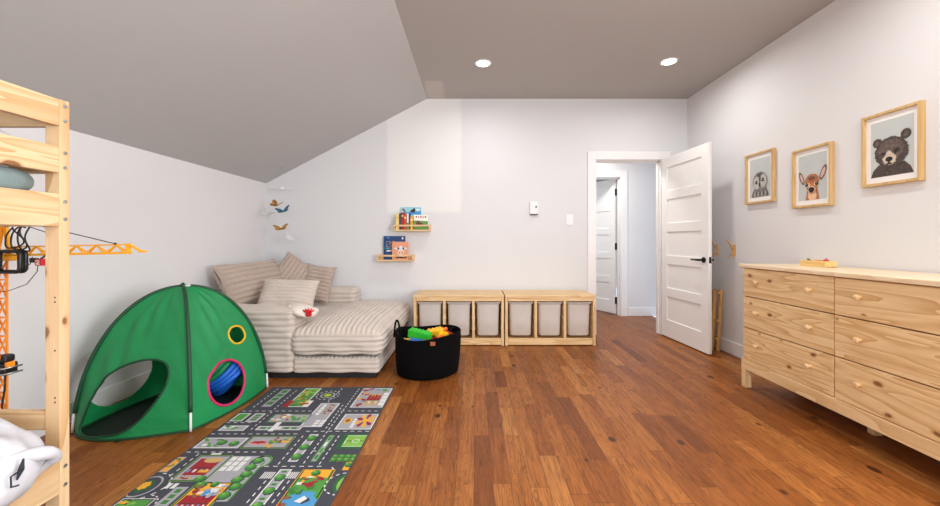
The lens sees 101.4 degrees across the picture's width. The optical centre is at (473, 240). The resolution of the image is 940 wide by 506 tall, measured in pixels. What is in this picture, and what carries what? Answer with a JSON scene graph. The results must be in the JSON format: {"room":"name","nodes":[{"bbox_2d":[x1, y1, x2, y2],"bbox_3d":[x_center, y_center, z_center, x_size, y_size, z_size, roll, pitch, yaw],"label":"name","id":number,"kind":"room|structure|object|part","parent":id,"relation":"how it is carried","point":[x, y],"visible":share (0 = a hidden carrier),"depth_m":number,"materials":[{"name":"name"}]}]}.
{"room":"children's room","nodes":[
{"label":"children's room","id":0,"kind":"room"},
{"bbox_2d":[0,128,265,408],"bbox_3d":[-2.470,0.190,1.238,0.100,1.806,6.677,0,0,0],"label":"wall","id":1,"kind":"structure","parent":0,"point":[189,219],"depth_m":2.64,"materials":[{"name":"paint"}]},
{"bbox_2d":[27,370,150,436],"bbox_3d":[-2.413,1.030,1.238,0.014,0.125,6.477,0,0,0],"label":"baseboard","id":2,"kind":"structure","parent":1,"relation":"attached to","point":[108,396],"depth_m":2.58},
{"bbox_2d":[0,0,426,182],"bbox_3d":[-1.534,-1.185,1.294,1.973,1.149,6.587,0,0,0],"label":"ceiling","id":3,"kind":"structure","parent":0,"point":[250,89],"depth_m":2.50,"materials":[{"name":"paint"}]},
{"bbox_2d":[261,167,299,240],"bbox_3d":[-2.113,-0.402,4.246,0.326,0.817,0.320,0,0,35],"label":"mobile","id":4,"kind":"object","parent":3,"relation":"hanging from","point":[275,204],"visible":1,"depth_m":4.20},
{"bbox_2d":[266,99,686,323],"bbox_3d":[0.080,-0.278,4.532,5.000,2.742,0.110,0,0,0],"label":"wall","id":5,"kind":"structure","parent":0,"point":[475,167],"depth_m":4.48,"materials":[{"name":"paint"}]},
{"bbox_2d":[377,254,414,260],"bbox_3d":[-0.895,0.198,4.420,0.415,0.075,0.115,0,0,0],"label":"ledge","id":6,"kind":"object","parent":5,"relation":"attached to","point":[380,257],"visible":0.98,"depth_m":4.36,"materials":[{"name":"brown wood"}]},
{"bbox_2d":[384,236,404,258],"bbox_3d":[-0.920,0.084,4.455,0.250,0.270,0.017,0,0,0],"label":"picture book","id":7,"kind":"object","parent":6,"relation":"on","point":[388,240],"visible":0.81,"depth_m":4.45,"materials":[{"name":"blue paper"}]},
{"bbox_3d":[-0.895,0.173,4.368,0.391,0.020,0.012,0,0,0],"label":"rail","id":8,"kind":"part","parent":6,"relation":"part of","materials":[{"name":"brown wood"}]},
{"bbox_3d":[-0.895,0.227,4.420,0.415,0.016,0.115,0,0,0],"label":"board","id":9,"kind":"part","parent":6,"relation":"part of","materials":[{"name":"brown wood"}]},
{"bbox_2d":[392,242,408,259],"bbox_3d":[-0.843,0.116,4.402,0.185,0.205,0.017,0,0,0],"label":"picture book","id":10,"kind":"object","parent":6,"relation":"on","point":[398,248],"visible":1,"depth_m":4.39,"materials":[{"name":"paper"}]},
{"bbox_2d":[393,224,430,230],"bbox_3d":[-0.705,-0.144,4.420,0.415,0.075,0.115,0,0,0],"label":"ledge","id":11,"kind":"object","parent":5,"relation":"attached to","point":[394,225],"visible":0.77,"depth_m":4.36,"materials":[{"name":"brown wood"}]},
{"bbox_2d":[395,214,398,229],"bbox_3d":[-0.872,-0.212,4.411,0.040,0.178,0.075,0,0,0],"label":"picture book","id":12,"kind":"object","parent":11,"relation":"on","point":[396,215],"visible":0.86,"depth_m":4.37,"materials":[{"name":"beige paper"}]},
{"bbox_2d":[399,213,400,229],"bbox_3d":[-0.838,-0.216,4.412,0.020,0.186,0.075,0,0,0],"label":"picture book","id":13,"kind":"object","parent":11,"relation":"on","point":[399,213],"visible":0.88,"depth_m":4.37,"materials":[{"name":"paper"}]},
{"bbox_2d":[401,212,404,229],"bbox_3d":[-0.811,-0.222,4.411,0.031,0.196,0.075,0,0,0],"label":"picture book","id":14,"kind":"object","parent":11,"relation":"on","point":[402,213],"visible":0.9,"depth_m":4.37,"materials":[{"name":"red paper"}]},
{"bbox_2d":[404,214,406,229],"bbox_3d":[-0.781,-0.211,4.411,0.027,0.175,0.075,0,0,0],"label":"picture book","id":15,"kind":"object","parent":11,"relation":"on","point":[405,215],"visible":0.83,"depth_m":4.37,"materials":[{"name":"red paper"}]},
{"bbox_2d":[407,213,408,229],"bbox_3d":[-0.753,-0.216,4.411,0.022,0.185,0.075,0,0,0],"label":"picture book","id":16,"kind":"object","parent":11,"relation":"on","point":[407,213],"visible":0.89,"depth_m":4.37,"materials":[{"name":"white paper"}]},
{"bbox_2d":[401,207,420,216],"bbox_3d":[-0.729,-0.255,4.457,0.233,0.262,0.013,0,0,0],"label":"picture book","id":17,"kind":"object","parent":11,"relation":"on","point":[413,210],"visible":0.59,"depth_m":4.45,"materials":[{"name":"paper"}]},
{"bbox_2d":[410,216,413,229],"bbox_3d":[-0.709,-0.199,4.411,0.030,0.150,0.075,0,0,0],"label":"picture book","id":18,"kind":"object","parent":11,"relation":"on","point":[411,217],"visible":1,"depth_m":4.37,"materials":[{"name":"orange paper"}]},
{"bbox_3d":[-0.705,-0.169,4.368,0.391,0.020,0.012,0,0,0],"label":"rail","id":19,"kind":"part","parent":11,"relation":"part of","materials":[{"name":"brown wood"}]},
{"bbox_3d":[-0.705,-0.115,4.420,0.415,0.016,0.115,0,0,0],"label":"board","id":20,"kind":"part","parent":11,"relation":"part of","materials":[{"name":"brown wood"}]},
{"bbox_2d":[414,215,427,229],"bbox_3d":[-0.607,-0.207,4.400,0.163,0.168,0.015,0,0,0],"label":"picture book","id":21,"kind":"object","parent":11,"relation":"on","point":[418,219],"visible":1,"depth_m":4.39,"materials":[{"name":"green paper"}]},
{"bbox_2d":[530,202,537,214],"bbox_3d":[0.694,-0.370,4.462,0.097,0.154,0.031,0,0,0],"label":"thermostat","id":22,"kind":"object","parent":5,"relation":"attached to","point":[533,205],"visible":1,"depth_m":4.45,"materials":[{"name":"white plastic"}]},
{"bbox_2d":[566,215,572,224],"bbox_3d":[1.111,-0.239,4.471,0.075,0.120,0.011,0,0,0],"label":"light switch","id":23,"kind":"object","parent":5,"relation":"attached to","point":[569,218],"visible":1,"depth_m":4.47,"materials":[{"name":"white plastic"}]},
{"bbox_2d":[588,151,669,334],"bbox_3d":[1.796,0.030,4.524,0.953,2.125,0.126,0,0,0],"label":"trim","id":24,"kind":"structure","parent":5,"relation":"attached to","point":[594,157],"depth_m":4.46,"materials":[{"name":"white wood"}]},
{"bbox_2d":[662,142,713,353],"bbox_3d":[2.205,0.074,4.043,0.160,2.010,0.818,0,0,-4],"label":"door","id":25,"kind":"structure","parent":5,"relation":"in","point":[687,259],"depth_m":3.96,"materials":[{"name":"white paint"}]},
{"bbox_3d":[2.178,0.187,3.747,0.062,0.054,0.145,0,0,-4],"label":"handle","id":26,"kind":"part","parent":25,"relation":"part of","materials":[{"name":"black metal"}]},
{"bbox_2d":[40,304,939,505],"bbox_3d":[0.030,1.123,3.450,5.100,0.060,11.100,0,0,0],"label":"floor","id":27,"kind":"structure","parent":0,"point":[639,416],"depth_m":2.06,"materials":[{"name":"brown wood"}]},
{"bbox_2d":[0,80,68,505],"bbox_3d":[-1.879,0.307,0.287,0.961,1.572,2.095,0,0,0],"label":"bunk bed","id":28,"kind":"object","parent":27,"relation":"on","point":[20,107],"visible":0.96,"depth_m":1.30,"materials":[{"name":"brown wood"}]},
{"bbox_3d":[-1.881,0.613,1.318,0.858,0.064,0.022,0,0,0],"label":"rail","id":29,"kind":"part","parent":28,"relation":"part of","materials":[{"name":"brown wood"}]},
{"bbox_3d":[-1.881,-0.103,1.318,0.858,0.110,0.022,0,0,0],"label":"rail","id":30,"kind":"part","parent":28,"relation":"part of","materials":[{"name":"brown wood"}]},
{"bbox_3d":[-1.881,-0.432,1.318,0.858,0.089,0.022,0,0,0],"label":"rail","id":31,"kind":"part","parent":28,"relation":"part of","materials":[{"name":"brown wood"}]},
{"bbox_3d":[-1.881,-0.274,1.318,0.858,0.089,0.022,0,0,0],"label":"rail","id":32,"kind":"part","parent":28,"relation":"part of","materials":[{"name":"brown wood"}]},
{"bbox_3d":[-1.414,-0.103,0.286,0.024,0.110,2.031,0,0,0],"label":"rail","id":33,"kind":"part","parent":28,"relation":"part of","materials":[{"name":"brown wood"}]},
{"bbox_3d":[-1.414,-0.274,0.286,0.024,0.089,2.031,0,0,0],"label":"rail","id":34,"kind":"part","parent":28,"relation":"part of","materials":[{"name":"brown wood"}]},
{"bbox_3d":[-1.414,-0.432,0.286,0.024,0.089,2.031,0,0,0],"label":"rail","id":35,"kind":"part","parent":28,"relation":"part of","materials":[{"name":"brown wood"}]},
{"bbox_3d":[-1.414,0.803,0.286,0.024,0.110,2.031,0,0,0],"label":"rail","id":36,"kind":"part","parent":28,"relation":"part of","materials":[{"name":"brown wood"}]},
{"bbox_3d":[-1.427,0.307,1.319,0.050,1.572,0.032,0,0,0],"label":"post","id":37,"kind":"part","parent":28,"relation":"part of","materials":[{"name":"brown wood"}]},
{"bbox_3d":[-1.879,-0.103,0.286,0.873,0.080,1.993,0,0,0],"label":"mattress","id":38,"kind":"object","parent":28,"relation":"on","visible":0},
{"bbox_2d":[0,166,33,189],"bbox_3d":[-1.750,-0.190,0.715,0.669,0.124,1.184,0,0,0],"label":"duvet","id":39,"kind":"object","parent":38,"relation":"on","point":[13,178],"visible":0.75,"depth_m":1.20,"materials":[{"name":"green fabric"}]},
{"bbox_2d":[0,129,11,166],"bbox_3d":[-1.776,-0.323,1.201,0.656,0.297,0.141,0,0,1],"label":"pillow","id":40,"kind":"object","parent":39,"relation":"on","point":[1,131],"visible":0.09,"depth_m":1.21,"materials":[{"name":"white fabric"}]},
{"bbox_3d":[-1.879,0.796,0.286,0.873,0.080,1.993,0,0,0],"label":"mattress","id":41,"kind":"object","parent":28,"relation":"on","visible":0},
{"bbox_2d":[0,418,62,505],"bbox_3d":[-1.610,0.646,1.064,0.700,0.295,0.450,0,0,6],"label":"pillow","id":42,"kind":"object","parent":41,"relation":"on","point":[24,456],"visible":1,"depth_m":1.12,"materials":[{"name":"white fabric"}]},
{"bbox_2d":[0,227,146,408],"bbox_3d":[-1.893,0.485,1.750,0.805,1.215,0.260,0,0,0],"label":"crane","id":43,"kind":"object","parent":27,"relation":"on","point":[8,366],"visible":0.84,"depth_m":1.74,"materials":[{"name":"orange plastic"}]},
{"bbox_3d":[-2.099,0.543,1.702,0.068,0.545,0.012,0,0,0],"label":"power cord","id":44,"kind":"part","parent":43,"relation":"part of","materials":[{"name":"black plastic"}]},
{"bbox_3d":[-2.084,0.093,1.689,0.211,0.106,0.058,0,0,0],"label":"cab frame","id":45,"kind":"part","parent":43,"relation":"part of","materials":[{"name":"black plastic"}]},
{"bbox_2d":[71,283,267,441],"bbox_3d":[-1.901,0.684,2.483,0.760,0.817,0.793,0,0,0],"label":"tent","id":46,"kind":"object","parent":27,"relation":"on","point":[186,331],"visible":0.99,"depth_m":2.31,"materials":[{"name":"green fabric"}]},
{"bbox_3d":[-2.229,0.696,2.515,0.498,0.795,0.428,0,0,-42],"label":"panel","id":47,"kind":"part","parent":46,"relation":"part of","materials":[{"name":"green fabric"}]},
{"bbox_3d":[-1.970,0.882,2.161,0.451,0.396,0.129,0,0,-10],"label":"opening trim","id":48,"kind":"part","parent":46,"relation":"part of","materials":[{"name":"green fabric"}]},
{"bbox_3d":[-1.945,0.696,2.301,0.650,0.795,0.420,0,0,0],"label":"panel","id":49,"kind":"part","parent":46,"relation":"part of","materials":[{"name":"green fabric"}]},
{"bbox_2d":[209,338,241,395],"bbox_3d":[-1.773,0.901,2.704,0.374,0.411,0.443,0,0,0],"label":"tunnel","id":50,"kind":"object","parent":46,"relation":"on","point":[227,373],"visible":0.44,"depth_m":2.57,"materials":[{"name":"blue fabric"}]},
{"bbox_3d":[-1.712,0.696,2.525,0.371,0.795,0.650,0,0,0],"label":"panel","id":51,"kind":"part","parent":46,"relation":"part of","materials":[{"name":"green fabric"}]},
{"bbox_3d":[-1.581,0.908,2.469,0.074,0.285,0.312,0,0,7],"label":"window trim","id":52,"kind":"part","parent":46,"relation":"part of","materials":[{"name":"fabric"}]},
{"bbox_3d":[-1.628,0.646,2.641,0.049,0.130,0.150,0,0,10],"label":"window trim","id":53,"kind":"part","parent":46,"relation":"part of","materials":[{"name":"yellow fabric"}]},
{"bbox_3d":[-1.865,0.696,2.702,0.650,0.795,0.346,0,0,0],"label":"panel","id":54,"kind":"part","parent":46,"relation":"part of","materials":[{"name":"green fabric"}]},
{"bbox_2d":[112,387,393,505],"bbox_3d":[-1.038,1.088,1.875,0.895,0.009,1.950,0,0,0],"label":"rug","id":55,"kind":"object","parent":27,"relation":"on","point":[291,446],"visible":1,"depth_m":1.96,"materials":[{"name":"carpet"}]},
{"bbox_2d":[237,286,410,377],"bbox_3d":[-1.548,0.790,3.727,1.674,0.605,1.446,0,0,0],"label":"sofa","id":56,"kind":"object","parent":27,"relation":"on","point":[349,336],"visible":0.63,"depth_m":3.05,"materials":[{"name":"beige fabric"}]},
{"bbox_2d":[211,259,283,303],"bbox_3d":[-2.128,0.409,3.740,0.322,0.421,0.786,0,0,10],"label":"cushion","id":57,"kind":"object","parent":56,"relation":"on","point":[243,283],"visible":0.7,"depth_m":3.50,"materials":[{"name":"beige fabric"}]},
{"bbox_3d":[-1.887,0.789,3.178,0.935,0.512,0.315,0,0,0],"label":"armrest","id":58,"kind":"part","parent":56,"relation":"part of","materials":[{"name":"beige fabric"}]},
{"bbox_2d":[257,279,319,305],"bbox_3d":[-1.690,0.509,3.498,0.504,0.310,0.278,0,0,-5],"label":"cushion","id":59,"kind":"object","parent":56,"relation":"on","point":[275,291],"visible":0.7,"depth_m":3.44,"materials":[{"name":"beige fabric"}]},
{"bbox_2d":[279,252,308,279],"bbox_3d":[-1.899,0.433,4.119,0.656,0.635,0.266,0,0,-20],"label":"cushion","id":60,"kind":"object","parent":56,"relation":"on","point":[291,267],"visible":0.33,"depth_m":4.07,"materials":[{"name":"beige fabric"}]},
{"bbox_2d":[287,303,318,317],"bbox_3d":[-1.414,0.578,3.166,0.238,0.109,0.270,0,0,-12],"label":"plush toy","id":61,"kind":"object","parent":56,"relation":"on","point":[301,310],"visible":0.98,"depth_m":3.09,"materials":[{"name":"white fabric"}]},
{"bbox_2d":[305,263,336,302],"bbox_3d":[-1.690,0.457,4.152,0.365,0.425,0.227,0,0,2],"label":"cushion","id":62,"kind":"object","parent":56,"relation":"on","point":[325,275],"visible":0.59,"depth_m":4.11,"materials":[{"name":"beige fabric"}]},
{"bbox_3d":[-1.770,0.862,3.750,0.746,0.344,0.906,0,0,0],"label":"seat","id":63,"kind":"part","parent":56,"relation":"part of","materials":[{"name":"beige fabric"}]},
{"bbox_3d":[-1.820,0.778,4.312,1.069,0.530,0.275,0,0,0],"label":"armrest","id":64,"kind":"part","parent":56,"relation":"part of","materials":[{"name":"beige fabric"}]},
{"bbox_2d":[291,299,410,354],"bbox_3d":[-1.088,0.764,3.724,0.753,0.273,1.440,0,0,0],"label":"seat cushion","id":65,"kind":"object","parent":56,"relation":"on","point":[350,326],"depth_m":3.09,"materials":[{"name":"beige fabric"}]},
{"bbox_3d":[-1.095,0.984,3.742,0.696,0.133,1.402,0,0,0],"label":"seat","id":66,"kind":"part","parent":56,"relation":"part of","materials":[{"name":"beige fabric"}]},
{"bbox_2d":[393,319,460,380],"bbox_3d":[-0.386,0.863,3.219,0.552,0.456,0.537,0,0,0],"label":"fabric basket","id":67,"kind":"object","parent":27,"relation":"on","point":[437,358],"visible":0.95,"depth_m":3.01,"materials":[{"name":"black fabric"}]},
{"bbox_3d":[-0.618,0.714,3.100,0.016,0.158,0.156,0,0,-31],"label":"handle","id":68,"kind":"part","parent":67,"relation":"part of","materials":[{"name":"black fabric"}]},
{"bbox_2d":[408,327,431,339],"bbox_3d":[-0.444,0.772,3.165,0.199,0.098,0.072,0,0,22],"label":"brick","id":69,"kind":"object","parent":67,"relation":"in","point":[413,332],"visible":0.97,"depth_m":3.14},
{"bbox_2d":[435,331,448,336],"bbox_3d":[-0.269,0.786,3.220,0.104,0.074,0.068,0,0,-40],"label":"brick","id":70,"kind":"object","parent":67,"relation":"in","point":[437,332],"visible":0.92,"depth_m":3.20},
{"bbox_3d":[-0.386,0.863,3.225,0.492,0.026,0.492,0,0,0],"label":"heap","id":71,"kind":"object","parent":67,"relation":"in","visible":0},
{"bbox_2d":[409,337,423,340],"bbox_3d":[-0.455,0.811,3.067,0.132,0.064,0.069,0,0,14],"label":"brick","id":72,"kind":"object","parent":71,"relation":"on","point":[411,338],"visible":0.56,"depth_m":3.07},
{"bbox_3d":[-0.387,0.839,3.227,0.096,0.048,0.128,-4,-5,20],"label":"brick","id":73,"kind":"object","parent":71,"relation":"on","visible":0},
{"bbox_2d":[427,326,442,335],"bbox_3d":[-0.332,0.775,3.293,0.132,0.064,0.067,0,0,-20],"label":"brick","id":74,"kind":"object","parent":73,"relation":"on","point":[433,330],"visible":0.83,"depth_m":3.27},
{"bbox_2d":[414,290,503,345],"bbox_3d":[-0.158,0.831,4.217,0.940,0.525,0.446,0,0,0],"label":"storage unit","id":75,"kind":"object","parent":27,"relation":"on","point":[473,338],"visible":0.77,"depth_m":4.00,"materials":[{"name":"brown wood"}]},
{"bbox_3d":[-0.611,0.842,4.215,0.034,0.503,0.433,0,0,0],"label":"panel","id":76,"kind":"part","parent":75,"relation":"part of","materials":[{"name":"brown wood"}]},
{"bbox_2d":[417,301,442,325],"bbox_3d":[-0.462,0.822,4.217,0.270,0.352,0.412,0,0,0],"label":"storage bin","id":77,"kind":"object","parent":75,"relation":"in","point":[430,312],"visible":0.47,"depth_m":4.03,"materials":[{"name":"plastic"}]},
{"bbox_3d":[-0.158,0.611,4.008,0.880,0.042,0.020,0,0,0],"label":"rail","id":78,"kind":"part","parent":75,"relation":"part of","materials":[{"name":"brown wood"}]},
{"bbox_2d":[446,301,471,335],"bbox_3d":[-0.158,0.822,4.217,0.270,0.352,0.412,0,0,0],"label":"storage bin","id":79,"kind":"object","parent":75,"relation":"in","point":[458,311],"visible":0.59,"depth_m":4.03,"materials":[{"name":"plastic"}]},
{"bbox_3d":[-0.158,0.809,4.436,0.880,0.438,0.008,0,0,0],"label":"panel","id":80,"kind":"part","parent":75,"relation":"part of","materials":[{"name":"brown wood"}]},
{"bbox_2d":[461,330,500,337],"bbox_3d":[-0.158,1.036,4.229,0.880,0.015,0.422,0,0,0],"label":"shelf","id":81,"kind":"object","parent":75,"relation":"attached to","point":[470,335],"depth_m":4.12,"materials":[{"name":"brown wood"}]},
{"bbox_3d":[-0.158,1.052,4.009,0.880,0.067,0.018,0,0,0],"label":"rail","id":82,"kind":"part","parent":75,"relation":"part of","materials":[{"name":"brown wood"}]},
{"bbox_2d":[475,301,500,335],"bbox_3d":[0.146,0.822,4.217,0.270,0.352,0.412,0,0,0],"label":"storage bin","id":83,"kind":"object","parent":75,"relation":"in","point":[487,311],"visible":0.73,"depth_m":4.03,"materials":[{"name":"plastic"}]},
{"bbox_3d":[0.295,0.842,4.215,0.034,0.503,0.433,0,0,0],"label":"panel","id":84,"kind":"part","parent":75,"relation":"part of","materials":[{"name":"brown wood"}]},
{"bbox_2d":[502,290,595,345],"bbox_3d":[0.794,0.831,4.217,0.940,0.525,0.446,0,0,0],"label":"storage unit","id":85,"kind":"object","parent":27,"relation":"on","point":[534,338],"visible":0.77,"depth_m":4.00,"materials":[{"name":"brown wood"}]},
{"bbox_3d":[0.341,0.842,4.215,0.034,0.503,0.433,0,0,0],"label":"panel","id":86,"kind":"part","parent":85,"relation":"part of","materials":[{"name":"brown wood"}]},
{"bbox_2d":[508,301,532,335],"bbox_3d":[0.490,0.822,4.217,0.270,0.352,0.412,0,0,0],"label":"storage bin","id":87,"kind":"object","parent":85,"relation":"in","point":[519,312],"visible":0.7,"depth_m":4.03,"materials":[{"name":"plastic"}]},
{"bbox_2d":[508,330,589,337],"bbox_3d":[0.794,1.036,4.229,0.880,0.015,0.422,0,0,0],"label":"shelf","id":88,"kind":"object","parent":85,"relation":"attached to","point":[531,335],"depth_m":4.12,"materials":[{"name":"brown wood"}]},
{"bbox_2d":[537,301,562,335],"bbox_3d":[0.794,0.822,4.217,0.270,0.352,0.412,0,0,0],"label":"storage bin","id":89,"kind":"object","parent":85,"relation":"in","point":[548,312],"visible":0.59,"depth_m":4.03,"materials":[{"name":"plastic"}]},
{"bbox_3d":[0.794,0.611,4.008,0.880,0.042,0.020,0,0,0],"label":"rail","id":90,"kind":"part","parent":85,"relation":"part of","materials":[{"name":"brown wood"}]},
{"bbox_3d":[0.794,1.052,4.009,0.880,0.067,0.018,0,0,0],"label":"rail","id":91,"kind":"part","parent":85,"relation":"part of","materials":[{"name":"brown wood"}]},
{"bbox_2d":[566,301,591,335],"bbox_3d":[1.098,0.822,4.217,0.270,0.352,0.412,0,0,0],"label":"storage bin","id":92,"kind":"object","parent":85,"relation":"in","point":[577,312],"visible":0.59,"depth_m":4.03,"materials":[{"name":"plastic"}]},
{"bbox_3d":[1.247,0.842,4.215,0.034,0.503,0.433,0,0,0],"label":"panel","id":93,"kind":"part","parent":85,"relation":"part of","materials":[{"name":"brown wood"}]},
{"bbox_2d":[712,289,722,350],"bbox_3d":[2.402,0.790,3.930,0.104,0.606,0.290,0,0,0],"label":"folding stand","id":94,"kind":"object","parent":27,"relation":"on","point":[714,291],"visible":0.46,"depth_m":3.80,"materials":[{"name":"brown wood"}]},
{"bbox_3d":[2.382,0.800,3.835,0.064,0.586,0.020,0,0,0],"label":"leg","id":95,"kind":"part","parent":94,"relation":"part of","materials":[{"name":"brown wood"}]},
{"bbox_3d":[2.422,0.790,3.800,0.064,0.606,0.022,0,0,0],"label":"leg","id":96,"kind":"part","parent":94,"relation":"part of","materials":[{"name":"brown wood"}]},
{"bbox_2d":[739,264,939,460],"bbox_3d":[2.224,0.634,2.126,0.481,0.918,1.572,0,0,0],"label":"dresser","id":97,"kind":"object","parent":27,"relation":"on","point":[862,345],"visible":1,"depth_m":2.04,"materials":[{"name":"brown wood"}]},
{"bbox_3d":[2.037,0.993,2.877,0.045,0.200,0.045,0,0,0],"label":"leg","id":98,"kind":"part","parent":97,"relation":"part of","materials":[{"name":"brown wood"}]},
{"bbox_3d":[2.208,0.307,2.521,0.385,0.205,0.722,0,0,0],"label":"drawer","id":99,"kind":"part","parent":97,"relation":"part of","materials":[{"name":"brown wood"}]},
{"bbox_3d":[2.208,0.529,2.521,0.385,0.227,0.722,0,0,0],"label":"drawer","id":100,"kind":"part","parent":97,"relation":"part of","materials":[{"name":"brown wood"}]},
{"bbox_3d":[2.208,0.763,2.521,0.385,0.228,0.722,0,0,0],"label":"drawer","id":101,"kind":"part","parent":97,"relation":"part of","materials":[{"name":"brown wood"}]},
{"bbox_3d":[2.000,0.297,2.305,0.031,0.031,0.031,0,0,0],"label":"knob","id":102,"kind":"part","parent":97,"relation":"part of","materials":[{"name":"brown wood"}]},
{"bbox_3d":[2.000,0.519,2.305,0.031,0.031,0.031,0,0,0],"label":"knob","id":103,"kind":"part","parent":97,"relation":"part of","materials":[{"name":"brown wood"}]},
{"bbox_3d":[2.000,0.753,2.305,0.031,0.031,0.031,0,0,0],"label":"knob","id":104,"kind":"part","parent":97,"relation":"part of","materials":[{"name":"brown wood"}]},
{"bbox_2d":[800,260,836,267],"bbox_3d":[2.305,0.155,2.580,0.080,0.040,0.190,0,0,0],"label":"wooden tray","id":105,"kind":"object","parent":97,"relation":"on","point":[826,264],"visible":0.98,"depth_m":2.52,"materials":[{"name":"brown wood"}]},
{"bbox_3d":[2.024,0.918,2.125,0.024,0.074,1.550,0,0,0],"label":"rail","id":106,"kind":"part","parent":97,"relation":"part of","materials":[{"name":"brown wood"}]},
{"bbox_3d":[2.000,0.297,2.007,0.031,0.031,0.031,0,0,0],"label":"knob","id":107,"kind":"part","parent":97,"relation":"part of","materials":[{"name":"brown wood"}]},
{"bbox_3d":[2.000,0.519,2.007,0.031,0.031,0.031,0,0,0],"label":"knob","id":108,"kind":"part","parent":97,"relation":"part of","materials":[{"name":"brown wood"}]},
{"bbox_3d":[2.000,0.753,2.007,0.031,0.031,0.031,0,0,0],"label":"knob","id":109,"kind":"part","parent":97,"relation":"part of","materials":[{"name":"brown wood"}]},
{"bbox_3d":[2.263,0.993,2.172,0.045,0.200,0.045,0,0,0],"label":"support leg","id":110,"kind":"part","parent":97,"relation":"part of","materials":[{"name":"brown wood"}]},
{"bbox_3d":[2.208,0.307,1.762,0.385,0.205,0.780,0,0,0],"label":"drawer","id":111,"kind":"part","parent":97,"relation":"part of","materials":[{"name":"brown wood"}]},
{"bbox_3d":[2.208,0.529,1.762,0.385,0.227,0.780,0,0,0],"label":"drawer","id":112,"kind":"part","parent":97,"relation":"part of","materials":[{"name":"brown wood"}]},
{"bbox_3d":[2.208,0.763,1.762,0.385,0.228,0.780,0,0,0],"label":"drawer","id":113,"kind":"part","parent":97,"relation":"part of","materials":[{"name":"brown wood"}]},
{"bbox_2d":[394,0,834,98],"bbox_3d":[1.016,-1.699,1.294,3.127,0.100,6.587,0,0,0],"label":"ceiling","id":114,"kind":"structure","parent":0,"point":[535,49],"depth_m":3.21,"materials":[{"name":"paint"}]},
{"bbox_2d":[475,59,490,66],"bbox_3d":[0.084,-1.645,3.580,0.156,0.006,0.156,0,0,0],"label":"recessed light","id":115,"kind":"object","parent":114,"relation":"in","point":[483,62],"visible":1,"depth_m":3.58,"materials":[{"name":"white plastic"}]},
{"bbox_2d":[660,58,678,65],"bbox_3d":[1.795,-1.645,3.545,0.156,0.006,0.156,0,0,0],"label":"recessed light","id":116,"kind":"object","parent":114,"relation":"in","point":[669,61],"visible":1,"depth_m":3.54,"materials":[{"name":"white plastic"}]},
{"bbox_2d":[616,182,616,287],"bbox_3d":[1.400,-0.132,8.950,4.000,2.450,0.100,0,0,0],"label":"wall","id":117,"kind":"structure","parent":0,"point":[616,182],"depth_m":8.90,"materials":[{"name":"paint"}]},
{"bbox_2d":[596,163,655,306],"bbox_3d":[1.400,-0.132,5.635,4.000,2.450,0.110,0,0,0],"label":"wall","id":118,"kind":"structure","parent":0,"point":[641,176],"depth_m":5.58,"materials":[{"name":"paint"}]},
{"bbox_2d":[596,180,616,313],"bbox_3d":[1.922,0.083,6.011,0.160,1.992,0.763,0,0,-28],"label":"door","id":119,"kind":"structure","parent":118,"relation":"in","point":[606,191],"depth_m":5.83,"materials":[{"name":"white paint"}]},
{"bbox_2d":[596,171,627,315],"bbox_3d":[1.748,0.041,5.627,0.945,2.105,0.126,0,0,0],"label":"trim","id":120,"kind":"structure","parent":118,"relation":"attached to","point":[621,177],"depth_m":5.56,"materials":[{"name":"white wood"}]},
{"bbox_2d":[628,307,655,315],"bbox_3d":[2.812,1.030,5.573,1.175,0.125,0.014,0,0,0],"label":"baseboard","id":121,"kind":"structure","parent":118,"relation":"attached to","point":[632,311],"depth_m":5.57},
{"bbox_2d":[687,0,939,344],"bbox_3d":[2.530,-0.278,1.188,0.100,2.742,6.577,0,0,0],"label":"wall","id":122,"kind":"structure","parent":0,"point":[850,61],"depth_m":2.67,"materials":[{"name":"paint"}]},
{"bbox_2d":[712,241,717,256],"bbox_3d":[2.443,0.078,3.920,0.074,0.171,0.026,0,0,0],"label":"coat hook","id":123,"kind":"object","parent":122,"relation":"attached to","point":[716,246],"visible":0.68,"depth_m":3.91,"materials":[{"name":"brown wood"}]},
{"bbox_2d":[714,335,742,357],"bbox_3d":[2.473,1.030,1.238,0.014,0.125,6.477,0,0,0],"label":"baseboard","id":124,"kind":"structure","parent":122,"relation":"attached to","point":[728,346],"depth_m":3.70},
{"bbox_2d":[727,240,735,257],"bbox_3d":[2.443,0.078,3.660,0.074,0.171,0.026,0,0,0],"label":"coat hook","id":125,"kind":"object","parent":122,"relation":"attached to","point":[733,247],"visible":1,"depth_m":3.65,"materials":[{"name":"brown wood"}]},
{"bbox_2d":[745,148,775,204],"bbox_3d":[2.465,-0.543,3.322,0.029,0.440,0.325,0,0,0],"label":"framed print","id":126,"kind":"object","parent":122,"relation":"attached to","point":[760,167],"visible":1,"depth_m":3.30,"materials":[{"name":"brown wood"}]},
{"bbox_2d":[792,141,834,208],"bbox_3d":[2.465,-0.464,2.808,0.029,0.440,0.325,0,0,0],"label":"framed print","id":127,"kind":"object","parent":122,"relation":"attached to","point":[813,167],"visible":1,"depth_m":2.79,"materials":[{"name":"brown wood"}]},
{"bbox_2d":[861,100,925,187],"bbox_3d":[2.465,-0.552,2.275,0.029,0.440,0.325,0,0,0],"label":"framed print","id":128,"kind":"object","parent":122,"relation":"attached to","point":[893,141],"visible":1,"depth_m":2.25,"materials":[{"name":"brown wood"}]}
]}

